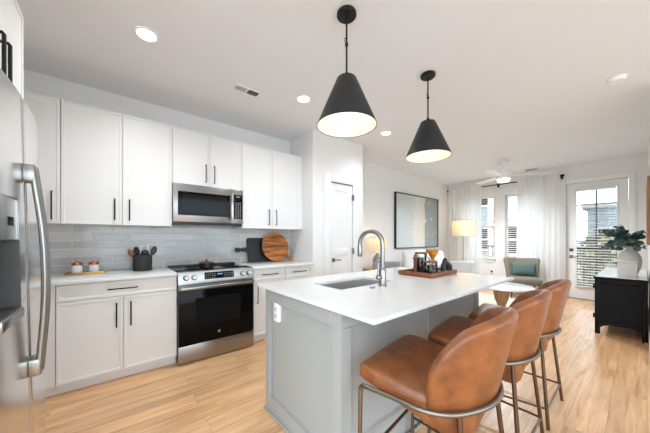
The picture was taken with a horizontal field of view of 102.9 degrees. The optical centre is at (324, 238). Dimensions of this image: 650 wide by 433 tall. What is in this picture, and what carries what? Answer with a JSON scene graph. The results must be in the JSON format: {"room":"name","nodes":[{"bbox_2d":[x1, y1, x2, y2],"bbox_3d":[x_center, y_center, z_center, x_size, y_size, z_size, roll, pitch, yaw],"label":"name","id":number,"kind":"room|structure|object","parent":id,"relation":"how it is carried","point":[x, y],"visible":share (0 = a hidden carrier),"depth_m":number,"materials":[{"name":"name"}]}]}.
{"room":"kitchen","nodes":[
{"label":"kitchen","id":0,"kind":"room"},
{"bbox_2d":[24,69,447,273],"bbox_3d":[0.193,-0.140,4.779,8.750,2.786,0.110,0,0,-39],"label":"wall","id":1,"kind":"structure","parent":0,"point":[380,184],"depth_m":3.16,"materials":[{"name":"white paint"}]},
{"bbox_2d":[24,90,65,224],"bbox_3d":[-2.671,-0.666,2.123,0.743,1.074,0.387,0,0,-39],"label":"upper cabinet","id":2,"kind":"object","parent":1,"relation":"attached to","point":[46,110],"visible":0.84,"depth_m":2.19,"materials":[{"name":"white wood"}]},
{"bbox_2d":[61,99,171,226],"bbox_3d":[-2.057,-0.666,2.624,0.837,1.074,0.387,0,0,-39],"label":"upper cabinet","id":3,"kind":"object","parent":1,"relation":"attached to","point":[116,168],"visible":1,"depth_m":2.46,"materials":[{"name":"white wood"}]},
{"bbox_2d":[139,245,148,253],"bbox_3d":[-2.021,0.133,2.897,0.090,0.120,0.010,0,0,-39],"label":"outlet","id":4,"kind":"object","parent":1,"relation":"attached to","point":[141,247],"visible":0.41,"depth_m":2.89,"materials":[{"name":"white plastic"}]},
{"bbox_2d":[172,126,241,189],"bbox_3d":[-1.440,-0.899,3.134,0.761,0.607,0.397,0,0,-39],"label":"upper cabinet","id":5,"kind":"object","parent":1,"relation":"attached to","point":[198,158],"visible":0.77,"depth_m":2.98,"materials":[{"name":"white wood"}]},
{"bbox_2d":[172,182,242,225],"bbox_3d":[-1.420,-0.375,3.109,0.761,0.440,0.440,0,0,-39],"label":"microwave","id":6,"kind":"object","parent":5,"relation":"attached to","point":[191,204],"visible":0.98,"depth_m":2.94,"materials":[{"name":"grey metal"}]},
{"bbox_2d":[232,143,301,229],"bbox_3d":[-0.785,-0.666,3.661,0.916,1.074,0.387,0,0,-39],"label":"upper cabinet","id":7,"kind":"object","parent":1,"relation":"attached to","point":[271,179],"visible":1,"depth_m":3.50,"materials":[{"name":"white wood"}]},
{"bbox_2d":[394,192,438,248],"bbox_3d":[2.310,-0.407,6.411,1.906,1.280,0.053,0,0,-39],"label":"framed painting","id":8,"kind":"object","parent":1,"relation":"attached to","point":[416,218],"visible":1,"depth_m":6.31,"materials":[{"name":"black"}]},
{"bbox_2d":[290,129,362,276],"bbox_3d":[0.033,-0.140,4.197,1.025,2.786,0.609,0,0,-39],"label":"wall","id":9,"kind":"structure","parent":0,"point":[320,153],"depth_m":3.79,"materials":[{"name":"white paint"}]},
{"bbox_2d":[324,173,358,275],"bbox_3d":[0.265,0.150,3.984,0.719,2.207,0.086,0,0,-39],"label":"door","id":10,"kind":"structure","parent":9,"relation":"in","point":[338,198],"depth_m":3.99,"materials":[{"name":"white paint"}]},
{"bbox_2d":[16,0,649,184],"bbox_3d":[2.401,-1.583,2.071,8.750,0.100,7.100,0,0,-39],"label":"ceiling","id":11,"kind":"structure","parent":0,"point":[522,83],"depth_m":2.30,"materials":[{"name":"white paint"}]},
{"bbox_2d":[134,26,158,42],"bbox_3d":[-1.342,-1.528,1.948,0.156,0.008,0.156,0,0,-39],"label":"recessed light","id":12,"kind":"object","parent":11,"relation":"in","point":[143,33],"visible":1,"depth_m":1.94,"materials":[{"name":"white plastic"}]},
{"bbox_2d":[232,83,260,97],"bbox_3d":[-0.811,-1.528,2.687,0.270,0.008,0.115,0,0,-39],"label":"ceiling vent","id":13,"kind":"object","parent":11,"relation":"in","point":[237,87],"visible":1,"depth_m":2.68,"materials":[{"name":"white plastic"}]},
{"bbox_2d":[296,95,310,102],"bbox_3d":[-0.236,-1.528,2.849,0.156,0.008,0.156,0,0,-39],"label":"recessed light","id":14,"kind":"object","parent":11,"relation":"in","point":[302,98],"visible":1,"depth_m":2.85,"materials":[{"name":"white plastic"}]},
{"bbox_2d":[317,5,376,137],"bbox_3d":[0.147,-1.146,1.761,0.406,0.772,0.406,0,0,-39],"label":"pendant light","id":15,"kind":"object","parent":11,"relation":"hanging from","point":[347,113],"visible":1,"depth_m":1.73,"materials":[{"name":"black metal"}]},
{"bbox_2d":[381,131,391,134],"bbox_3d":[0.889,-1.528,3.767,0.156,0.008,0.156,0,0,-39],"label":"recessed light","id":16,"kind":"object","parent":11,"relation":"in","point":[383,132],"visible":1,"depth_m":3.75,"materials":[{"name":"white plastic"}]},
{"bbox_2d":[405,70,451,162],"bbox_3d":[0.963,-1.146,2.423,0.406,0.772,0.406,0,0,-39],"label":"pendant light","id":17,"kind":"object","parent":11,"relation":"hanging from","point":[429,145],"visible":1,"depth_m":2.36,"materials":[{"name":"black metal"}]},
{"bbox_2d":[476,160,550,183],"bbox_3d":[3.444,-1.323,5.058,1.181,0.418,1.323,0,0,-39],"label":"ceiling fan","id":18,"kind":"object","parent":11,"relation":"hanging from","point":[503,175],"visible":1,"depth_m":5.07,"materials":[{"name":"white plastic"}]},
{"bbox_2d":[523,166,538,170],"bbox_3d":[4.530,-1.528,5.703,0.340,0.008,0.240,0,0,-39],"label":"ceiling vent","id":19,"kind":"object","parent":11,"relation":"in","point":[534,167],"visible":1,"depth_m":5.67,"materials":[{"name":"white plastic"}]},
{"bbox_2d":[606,74,627,84],"bbox_3d":[2.792,-1.514,2.476,0.140,0.036,0.140,0,0,-39],"label":"recessed light","id":20,"kind":"object","parent":11,"relation":"attached to","point":[619,78],"visible":1,"depth_m":2.45,"materials":[{"name":"white plastic"}]},
{"bbox_2d":[45,289,649,432],"bbox_3d":[2.401,1.293,2.071,8.750,0.080,7.100,0,0,-39],"label":"floor","id":21,"kind":"structure","parent":0,"point":[605,376],"depth_m":2.08,"materials":[{"name":"brown wood"}]},
{"bbox_2d":[0,68,50,432],"bbox_3d":[-1.477,0.345,0.804,0.873,1.783,0.938,-1,1,-39],"label":"refrigerator","id":22,"kind":"object","parent":21,"relation":"on","point":[25,264],"visible":1,"depth_m":0.96,"materials":[{"name":"grey metal"}]},
{"bbox_2d":[44,286,56,396],"bbox_3d":[-2.600,0.811,2.036,0.744,0.884,0.614,0,0,-39],"label":"base cabinet","id":23,"kind":"object","parent":21,"relation":"on","point":[50,360],"visible":0.26,"depth_m":2.02,"materials":[{"name":"white wood"}]},
{"bbox_2d":[56,276,176,393],"bbox_3d":[-1.972,0.811,2.519,0.838,0.884,0.657,0,0,-39],"label":"base cabinet","id":24,"kind":"object","parent":21,"relation":"on","point":[110,330],"visible":0.99,"depth_m":2.25,"materials":[{"name":"white wood"}]},
{"bbox_2d":[51,267,176,285],"bbox_3d":[-2.265,0.353,2.287,1.588,0.030,0.646,0,0,-39],"label":"countertop","id":25,"kind":"structure","parent":24,"relation":"on","point":[114,275],"depth_m":2.36,"materials":[{"name":"stone"}]},
{"bbox_2d":[64,270,104,274],"bbox_3d":[-2.294,0.330,2.481,0.280,0.016,0.100,0,0,-39],"label":"brass tray","id":26,"kind":"object","parent":25,"relation":"on","point":[100,271],"visible":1,"depth_m":2.45,"materials":[{"name":"gold metal"}]},
{"bbox_2d":[71,262,82,272],"bbox_3d":[-2.341,0.276,2.443,0.080,0.114,0.080,0,0,-39],"label":"spice jar","id":27,"kind":"object","parent":26,"relation":"on","point":[76,267],"visible":0.87,"depth_m":2.42,"materials":[{"name":"white ceramic"}]},
{"bbox_2d":[88,261,98,271],"bbox_3d":[-2.248,0.276,2.519,0.080,0.114,0.080,0,0,-39],"label":"spice jar","id":28,"kind":"object","parent":26,"relation":"on","point":[93,266],"visible":0.89,"depth_m":2.49,"materials":[{"name":"white ceramic"}]},
{"bbox_2d":[133,254,151,270],"bbox_3d":[-1.918,0.254,2.723,0.170,0.168,0.170,0,0,-39],"label":"utensil crock","id":29,"kind":"object","parent":25,"relation":"on","point":[140,262],"visible":0.89,"depth_m":2.65,"materials":[{"name":"grey ceramic"}]},
{"bbox_2d":[128,250,133,257],"bbox_3d":[-1.973,0.219,2.673,0.100,0.210,0.014,0,0,-43],"label":"wooden spoon","id":30,"kind":"object","parent":29,"relation":"in","point":[130,252],"visible":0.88,"depth_m":2.65,"materials":[{"name":"brown wood"}]},
{"bbox_2d":[133,247,139,254],"bbox_3d":[-1.965,0.206,2.718,0.072,0.232,0.012,0,0,-30],"label":"spatula","id":31,"kind":"object","parent":29,"relation":"in","point":[136,250],"visible":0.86,"depth_m":2.71,"materials":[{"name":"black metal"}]},
{"bbox_2d":[141,250,148,254],"bbox_3d":[-1.889,0.220,2.717,0.072,0.203,0.039,0,0,-39],"label":"ladle","id":32,"kind":"object","parent":29,"relation":"in","point":[143,252],"visible":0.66,"depth_m":2.70,"materials":[{"name":"black plastic"}]},
{"bbox_2d":[150,246,156,254],"bbox_3d":[-1.861,0.204,2.775,0.104,0.239,0.011,0,0,-44],"label":"slotted turner","id":33,"kind":"object","parent":29,"relation":"in","point":[154,249],"visible":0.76,"depth_m":2.79,"materials":[{"name":"black plastic"}]},
{"bbox_2d":[167,262,253,364],"bbox_3d":[-1.325,0.786,3.005,0.774,0.934,0.720,0,0,-39],"label":"range","id":34,"kind":"object","parent":21,"relation":"on","point":[215,304],"visible":0.98,"depth_m":2.73,"materials":[{"name":"grey metal"}]},
{"bbox_2d":[199,259,213,267],"bbox_3d":[-1.336,0.285,2.920,0.160,0.094,0.160,0,0,-39],"label":"pot","id":35,"kind":"object","parent":34,"relation":"on","point":[206,264],"visible":0.99,"depth_m":2.86,"materials":[{"name":"black metal"}]},
{"bbox_2d":[168,263,250,271],"bbox_3d":[-1.335,0.340,3.017,0.774,0.015,0.542,0,0,-39],"label":"cooktop","id":36,"kind":"object","parent":34,"relation":"in","point":[217,266],"depth_m":2.96,"materials":[{"name":"black glass"}]},
{"bbox_2d":[253,265,312,341],"bbox_3d":[-0.694,0.811,3.561,0.902,0.884,0.657,0,0,-39],"label":"base cabinet","id":37,"kind":"object","parent":21,"relation":"on","point":[296,272],"visible":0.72,"depth_m":3.15,"materials":[{"name":"white wood"}]},
{"bbox_2d":[236,260,314,269],"bbox_3d":[-0.697,0.353,3.565,0.903,0.030,0.646,0,0,-39],"label":"countertop","id":38,"kind":"structure","parent":37,"relation":"on","point":[282,263],"depth_m":3.48,"materials":[{"name":"stone"}]},
{"bbox_2d":[235,238,271,261],"bbox_3d":[-0.973,0.166,3.709,0.630,0.343,0.075,0,0,-39],"label":"cutting board","id":39,"kind":"object","parent":38,"relation":"on","point":[254,251],"visible":0.68,"depth_m":3.67,"materials":[{"name":"black wood"}]},
{"bbox_2d":[262,232,292,260],"bbox_3d":[-0.710,0.124,3.841,0.485,0.427,0.118,0,0,-39],"label":"cutting board","id":40,"kind":"object","parent":38,"relation":"on","point":[275,247],"visible":1,"depth_m":3.81,"materials":[{"name":"brown wood"}]},
{"bbox_2d":[363,266,372,270],"bbox_3d":[0.975,0.911,5.030,0.540,0.684,0.390,0,0,-39],"label":"side table","id":41,"kind":"object","parent":21,"relation":"on","point":[370,267],"visible":0.02,"depth_m":4.89,"materials":[{"name":"brown wood"}]},
{"bbox_2d":[368,238,386,261],"bbox_3d":[1.025,0.281,5.064,0.360,0.574,0.360,0,0,-39],"label":"table lamp","id":42,"kind":"object","parent":41,"relation":"on","point":[374,243],"visible":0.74,"depth_m":4.95,"materials":[{"name":"beige fabric"}]},
{"bbox_2d":[264,289,478,432],"bbox_3d":[0.472,0.807,2.133,1.712,0.893,0.853,0,0,-39],"label":"kitchen island","id":43,"kind":"object","parent":21,"relation":"on","point":[315,355],"visible":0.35,"depth_m":1.52,"materials":[{"name":"grey wood"}]},
{"bbox_2d":[274,303,280,321],"bbox_3d":[-0.331,0.511,1.792,0.028,0.124,0.064,0,0,-39],"label":"outlet","id":44,"kind":"object","parent":43,"relation":"attached to","point":[277,308],"visible":0.96,"depth_m":1.77,"materials":[{"name":"white plastic"}]},
{"bbox_2d":[257,267,513,324],"bbox_3d":[0.560,0.349,2.086,1.844,0.020,1.126,0,0,-39],"label":"island countertop","id":45,"kind":"structure","parent":43,"relation":"on","point":[403,295],"depth_m":1.65,"materials":[{"name":"stone"}]},
{"bbox_2d":[322,279,378,289],"bbox_3d":[0.225,0.442,2.007,0.594,0.165,0.343,0,0,-39],"label":"sink","id":46,"kind":"object","parent":45,"relation":"in","point":[359,282],"visible":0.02,"depth_m":2.21,"materials":[{"name":"silver metal"}]},
{"bbox_2d":[357,229,386,285],"bbox_3d":[0.345,0.135,1.910,0.091,0.406,0.233,0,0,-39],"label":"faucet","id":47,"kind":"object","parent":45,"relation":"on","point":[381,273],"visible":1,"depth_m":1.84,"materials":[{"name":"silver metal"}]},
{"bbox_2d":[398,268,456,277],"bbox_3d":[0.978,0.319,2.461,0.484,0.038,0.328,0,0,-39],"label":"serving tray","id":48,"kind":"object","parent":45,"relation":"on","point":[409,272],"visible":0.74,"depth_m":2.33,"materials":[{"name":"brown wood"}]},
{"bbox_2d":[413,254,417,271],"bbox_3d":[0.872,0.241,2.501,0.048,0.170,0.048,0,0,-39],"label":"pepper mill","id":49,"kind":"object","parent":48,"relation":"on","point":[415,257],"visible":0.94,"depth_m":2.49,"materials":[{"name":"brown wood"}]},
{"bbox_2d":[415,252,426,271],"bbox_3d":[0.944,0.231,2.556,0.110,0.190,0.110,0,0,-39],"label":"jar","id":50,"kind":"object","parent":48,"relation":"on","point":[420,261],"visible":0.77,"depth_m":2.51,"materials":[{"name":"clear glass"}]},
{"bbox_2d":[424,260,437,273],"bbox_3d":[0.963,0.266,2.358,0.114,0.120,0.114,0,0,-39],"label":"jar","id":51,"kind":"object","parent":48,"relation":"on","point":[430,269],"visible":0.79,"depth_m":2.32,"materials":[{"name":"clear glass"}]},
{"bbox_2d":[426,249,438,264],"bbox_3d":[1.049,0.215,2.525,0.112,0.222,0.112,0,0,-39],"label":"coffee dripper","id":52,"kind":"object","parent":48,"relation":"on","point":[432,253],"visible":0.78,"depth_m":2.50,"materials":[{"name":"gold"}]},
{"bbox_2d":[438,258,451,271],"bbox_3d":[1.178,0.256,2.530,0.152,0.139,0.107,0,0,-39],"label":"sculpture","id":53,"kind":"object","parent":48,"relation":"on","point":[445,264],"visible":0.94,"depth_m":2.49,"materials":[{"name":"black ceramic"}]},
{"bbox_2d":[373,262,399,269],"bbox_3d":[0.967,0.811,4.340,0.430,0.885,0.560,0,0,0],"label":"chair","id":54,"kind":"object","parent":21,"relation":"on","point":[387,264],"visible":0.2,"depth_m":4.06,"materials":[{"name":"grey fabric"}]},
{"bbox_2d":[390,258,439,267],"bbox_3d":[2.407,0.873,5.901,2.000,0.760,0.870,0,0,-39],"label":"sofa","id":55,"kind":"object","parent":21,"relation":"on","point":[400,261],"visible":0.02,"depth_m":5.58,"materials":[{"name":"white fabric"}]},
{"bbox_2d":[402,250,414,267],"bbox_3d":[1.831,0.501,5.580,0.520,0.504,0.193,0,0,-39],"label":"throw pillow","id":56,"kind":"object","parent":55,"relation":"on","point":[407,256],"visible":0.56,"depth_m":5.47,"materials":[{"name":"white fabric"}]},
{"bbox_2d":[416,250,428,264],"bbox_3d":[2.241,0.501,5.914,0.520,0.504,0.193,0,0,-39],"label":"throw pillow","id":57,"kind":"object","parent":55,"relation":"on","point":[418,255],"visible":0.14,"depth_m":5.84,"materials":[{"name":"white fabric"}]},
{"bbox_2d":[433,251,443,266],"bbox_3d":[2.800,0.501,6.369,0.520,0.504,0.193,0,0,-39],"label":"throw pillow","id":58,"kind":"object","parent":55,"relation":"on","point":[439,257],"visible":0.59,"depth_m":6.25,"materials":[{"name":"white fabric"}]},
{"bbox_2d":[358,307,518,432],"bbox_3d":[0.554,0.772,1.235,0.591,0.964,0.608,0,0,43],"label":"bar stool","id":59,"kind":"object","parent":21,"relation":"on","point":[451,387],"visible":1,"depth_m":1.00,"materials":[{"name":"leather"}]},
{"bbox_2d":[452,220,474,260],"bbox_3d":[3.502,0.408,6.568,0.530,1.690,0.530,0,0,-39],"label":"floor lamp","id":60,"kind":"object","parent":21,"relation":"on","point":[466,227],"visible":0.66,"depth_m":6.36,"materials":[{"name":"beige fabric"}]},
{"bbox_2d":[427,289,552,432],"bbox_3d":[1.040,0.772,1.630,0.591,0.964,0.608,0,0,43],"label":"bar stool","id":61,"kind":"object","parent":21,"relation":"on","point":[532,306],"visible":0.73,"depth_m":1.39,"materials":[{"name":"leather"}]},
{"bbox_2d":[479,292,515,306],"bbox_3d":[2.977,1.247,4.688,2.550,0.012,1.630,0,0,-39],"label":"rug","id":62,"kind":"object","parent":21,"relation":"on","point":[483,297],"visible":0.02,"depth_m":5.25,"materials":[{"name":"white fabric"}]},
{"bbox_2d":[449,261,474,273],"bbox_3d":[2.560,0.829,5.027,0.629,0.826,0.574,0,0,-9],"label":"barrel chair","id":63,"kind":"object","parent":62,"relation":"on","point":[460,266],"visible":0.24,"depth_m":4.76,"materials":[{"name":"white fabric"}]},
{"bbox_2d":[487,282,535,306],"bbox_3d":[2.980,1.016,4.375,0.900,0.450,0.900,0,0,-39],"label":"coffee table","id":64,"kind":"object","parent":62,"relation":"on","point":[501,292],"visible":0.45,"depth_m":4.26,"materials":[{"name":"stone"}]},
{"bbox_2d":[468,279,570,430],"bbox_3d":[1.504,0.772,2.009,0.591,0.964,0.608,0,0,43],"label":"bar stool","id":65,"kind":"object","parent":21,"relation":"on","point":[560,288],"visible":0.52,"depth_m":1.76,"materials":[{"name":"leather"}]},
{"bbox_2d":[503,257,542,297],"bbox_3d":[4.249,0.841,5.561,0.654,0.826,0.732,0,0,29],"label":"armchair","id":66,"kind":"object","parent":21,"relation":"on","point":[534,281],"visible":0.57,"depth_m":5.54,"materials":[{"name":"beige fabric"}]},
{"bbox_2d":[511,262,536,275],"bbox_3d":[4.293,0.668,5.598,0.440,0.269,0.161,0,0,29],"label":"throw pillow","id":67,"kind":"object","parent":66,"relation":"on","point":[529,269],"visible":1,"depth_m":5.55,"materials":[{"name":"teal fabric"}]},
{"bbox_2d":[593,267,648,342],"bbox_3d":[4.361,0.878,3.805,1.700,0.750,0.477,0,0,-39],"label":"sideboard","id":68,"kind":"object","parent":21,"relation":"on","point":[619,301],"visible":1,"depth_m":3.28,"materials":[{"name":"black paint"}]},
{"bbox_2d":[617,260,637,277],"bbox_3d":[3.945,0.397,3.381,0.150,0.212,0.174,0,0,-39],"label":"decorative box","id":69,"kind":"object","parent":68,"relation":"on","point":[625,268],"visible":1,"depth_m":3.34,"materials":[{"name":"white ceramic"}]},
{"bbox_2d":[617,247,642,274],"bbox_3d":[4.141,0.308,3.521,0.224,0.390,0.224,0,0,-39],"label":"vase","id":70,"kind":"object","parent":68,"relation":"on","point":[629,253],"visible":0.63,"depth_m":3.46,"materials":[{"name":"white ceramic"}]},
{"bbox_2d":[598,225,646,251],"bbox_3d":[4.052,0.003,3.537,0.551,0.376,0.431,0,0,-39],"label":"eucalyptus","id":71,"kind":"object","parent":70,"relation":"in","point":[621,239],"visible":0.98,"depth_m":3.49,"materials":[{"name":"green plant"}]},
{"bbox_2d":[642,292,647,344],"bbox_3d":[3.751,0.940,3.039,0.056,0.616,0.030,0,0,-16],"label":"cord","id":72,"kind":"object","parent":21,"relation":"on","point":[646,292],"visible":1,"depth_m":3.04,"materials":[{"name":"black rubber"}]},
{"bbox_2d":[448,153,647,278],"bbox_3d":[4.740,-0.140,6.094,0.160,2.786,3.820,0,0,-39],"label":"wall","id":73,"kind":"structure","parent":0,"point":[638,163],"depth_m":5.53,"materials":[{"name":"white paint"}]},
{"bbox_2d":[482,197,495,261],"bbox_3d":[4.071,-0.241,6.848,0.175,1.698,0.825,0,0,-39],"label":"window","id":74,"kind":"structure","parent":73,"relation":"in","point":[483,259],"depth_m":6.65,"materials":[{"name":"white paint"}]},
{"bbox_2d":[482,195,493,257],"bbox_3d":[4.072,-0.298,6.849,0.053,1.582,0.739,0,0,-39],"label":"window blind","id":75,"kind":"object","parent":74,"relation":"attached to","point":[485,197],"visible":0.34,"depth_m":6.69,"materials":[{"name":"white paint"}]},
{"bbox_2d":[447,174,563,191],"bbox_3d":[4.286,-1.309,6.433,0.114,0.084,2.462,0,0,-39],"label":"curtain rod","id":76,"kind":"object","parent":73,"relation":"attached to","point":[561,175],"visible":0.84,"depth_m":6.31,"materials":[{"name":"black metal"}]},
{"bbox_2d":[448,184,481,273],"bbox_3d":[3.729,-0.070,6.946,0.092,2.623,0.857,0,0,-39],"label":"curtain","id":77,"kind":"object","parent":76,"relation":"hanging from","point":[464,203],"visible":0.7,"depth_m":6.89,"materials":[{"name":"white fabric"}]},
{"bbox_2d":[516,173,559,289],"bbox_3d":[4.709,-0.070,5.745,0.090,2.623,0.764,0,0,-39],"label":"curtain","id":78,"kind":"object","parent":76,"relation":"hanging from","point":[538,212],"visible":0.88,"depth_m":5.68,"materials":[{"name":"white fabric"}]},
{"bbox_2d":[502,195,516,259],"bbox_3d":[4.696,-0.241,6.080,0.175,1.698,0.875,0,0,-39],"label":"window","id":79,"kind":"structure","parent":73,"relation":"in","point":[507,205],"depth_m":6.40,"materials":[{"name":"white paint"}]},
{"bbox_2d":[505,193,516,256],"bbox_3d":[4.698,-0.298,6.082,0.053,1.582,0.789,0,0,-39],"label":"window blind","id":80,"kind":"object","parent":79,"relation":"attached to","point":[510,194],"visible":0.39,"depth_m":6.29,"materials":[{"name":"white paint"}]},
{"bbox_2d":[560,171,635,300],"bbox_3d":[5.452,0.008,5.215,0.197,2.490,1.042,0,0,-39],"label":"door","id":81,"kind":"structure","parent":73,"relation":"in","point":[584,293],"depth_m":5.37,"materials":[{"name":"white paint"}]},
{"bbox_2d":[576,185,616,287],"bbox_3d":[5.408,-0.008,5.174,0.053,2.012,0.552,0,0,-39],"label":"window blind","id":82,"kind":"object","parent":81,"relation":"attached to","point":[614,186],"visible":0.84,"depth_m":5.20,"materials":[{"name":"white paint"}]},
{"bbox_2d":[648,132,649,316],"bbox_3d":[4.549,-0.140,3.551,3.350,2.786,0.120,0,0,-39],"label":"wall","id":83,"kind":"structure","parent":0,"point":[649,132],"depth_m":3.75,"materials":[{"name":"white paint"}]},
{"bbox_2d":[646,176,649,244],"bbox_3d":[4.327,-0.332,3.466,1.200,0.830,0.027,0,0,-39],"label":"framed picture","id":84,"kind":"object","parent":83,"relation":"attached to","point":[648,177],"visible":1,"depth_m":3.09,"materials":[{"name":"brown wood"}]},
{"bbox_2d":[648,305,649,353],"bbox_3d":[4.498,1.188,3.597,3.330,0.130,0.016,0,0,-39],"label":"baseboard","id":85,"kind":"structure","parent":83,"relation":"attached to","point":[648,305],"depth_m":3.26,"materials":[{"name":"white paint"}]},
{"bbox_3d":[-2.310,-0.140,1.004,0.100,2.786,2.600,0,0,-39],"label":"wall","id":86,"kind":"structure","parent":0,"visible":0},
{"bbox_2d":[0,0,23,98],"bbox_3d":[-1.640,-0.903,0.865,0.760,0.600,0.862,0,0,-39],"label":"upper cabinet","id":87,"kind":"object","parent":86,"relation":"attached to","point":[11,17],"visible":0.56,"depth_m":1.28,"materials":[{"name":"white wood"}]},
{"label":"outside","id":88,"kind":"structure","parent":0,"visible":0},
{"bbox_3d":[25.003,4.803,24.950,49.000,0.100,100.000,0,0,-39],"label":"ground","id":89,"kind":"structure","parent":88,"visible":0},
{"bbox_2d":[482,199,487,255],"bbox_3d":[13.060,-0.172,22.824,10.400,9.850,7.600,0,0,-39],"label":"apartment building","id":90,"kind":"structure","parent":89,"relation":"on","point":[483,200],"depth_m":17.68,"materials":[{"name":"grey"}]},
{"bbox_2d":[488,196,516,256],"bbox_3d":[13.261,-1.422,16.247,10.400,12.350,2.750,0,0,-39],"label":"apartment building","id":91,"kind":"structure","parent":89,"relation":"on","point":[511,211],"depth_m":13.16,"materials":[{"name":"beige brick"}]},
{"bbox_2d":[577,232,614,273],"bbox_3d":[14.753,2.210,13.777,2.431,5.103,2.366,0,0,-39],"label":"tree","id":92,"kind":"object","parent":89,"relation":"on","point":[601,232],"visible":0.06,"depth_m":13.87,"materials":[{"name":"green plant"}]},
{"bbox_2d":[578,237,616,285],"bbox_3d":[10.926,2.327,9.777,2.649,4.871,2.700,0,0,-39],"label":"tree","id":93,"kind":"object","parent":89,"relation":"on","point":[603,237],"visible":0.12,"depth_m":9.98,"materials":[{"name":"green plant"}]},
{"bbox_2d":[581,201,628,283],"bbox_3d":[25.531,1.128,18.606,10.400,7.250,9.100,0,0,-39],"label":"apartment building","id":94,"kind":"structure","parent":89,"relation":"on","point":[606,205],"depth_m":18.24,"materials":[{"name":"grey"}]},
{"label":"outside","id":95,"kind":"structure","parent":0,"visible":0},
{"bbox_3d":[5.542,1.368,6.503,1.580,0.170,5.200,0,0,-39],"label":"balcony slab","id":96,"kind":"object","parent":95,"visible":0},
{"bbox_2d":[482,245,611,286],"bbox_3d":[6.038,0.753,6.907,0.060,1.059,5.060,0,0,-39],"label":"balcony railing","id":97,"kind":"object","parent":96,"relation":"on","point":[482,245],"visible":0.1,"depth_m":6.43,"materials":[{"name":"black metal"}]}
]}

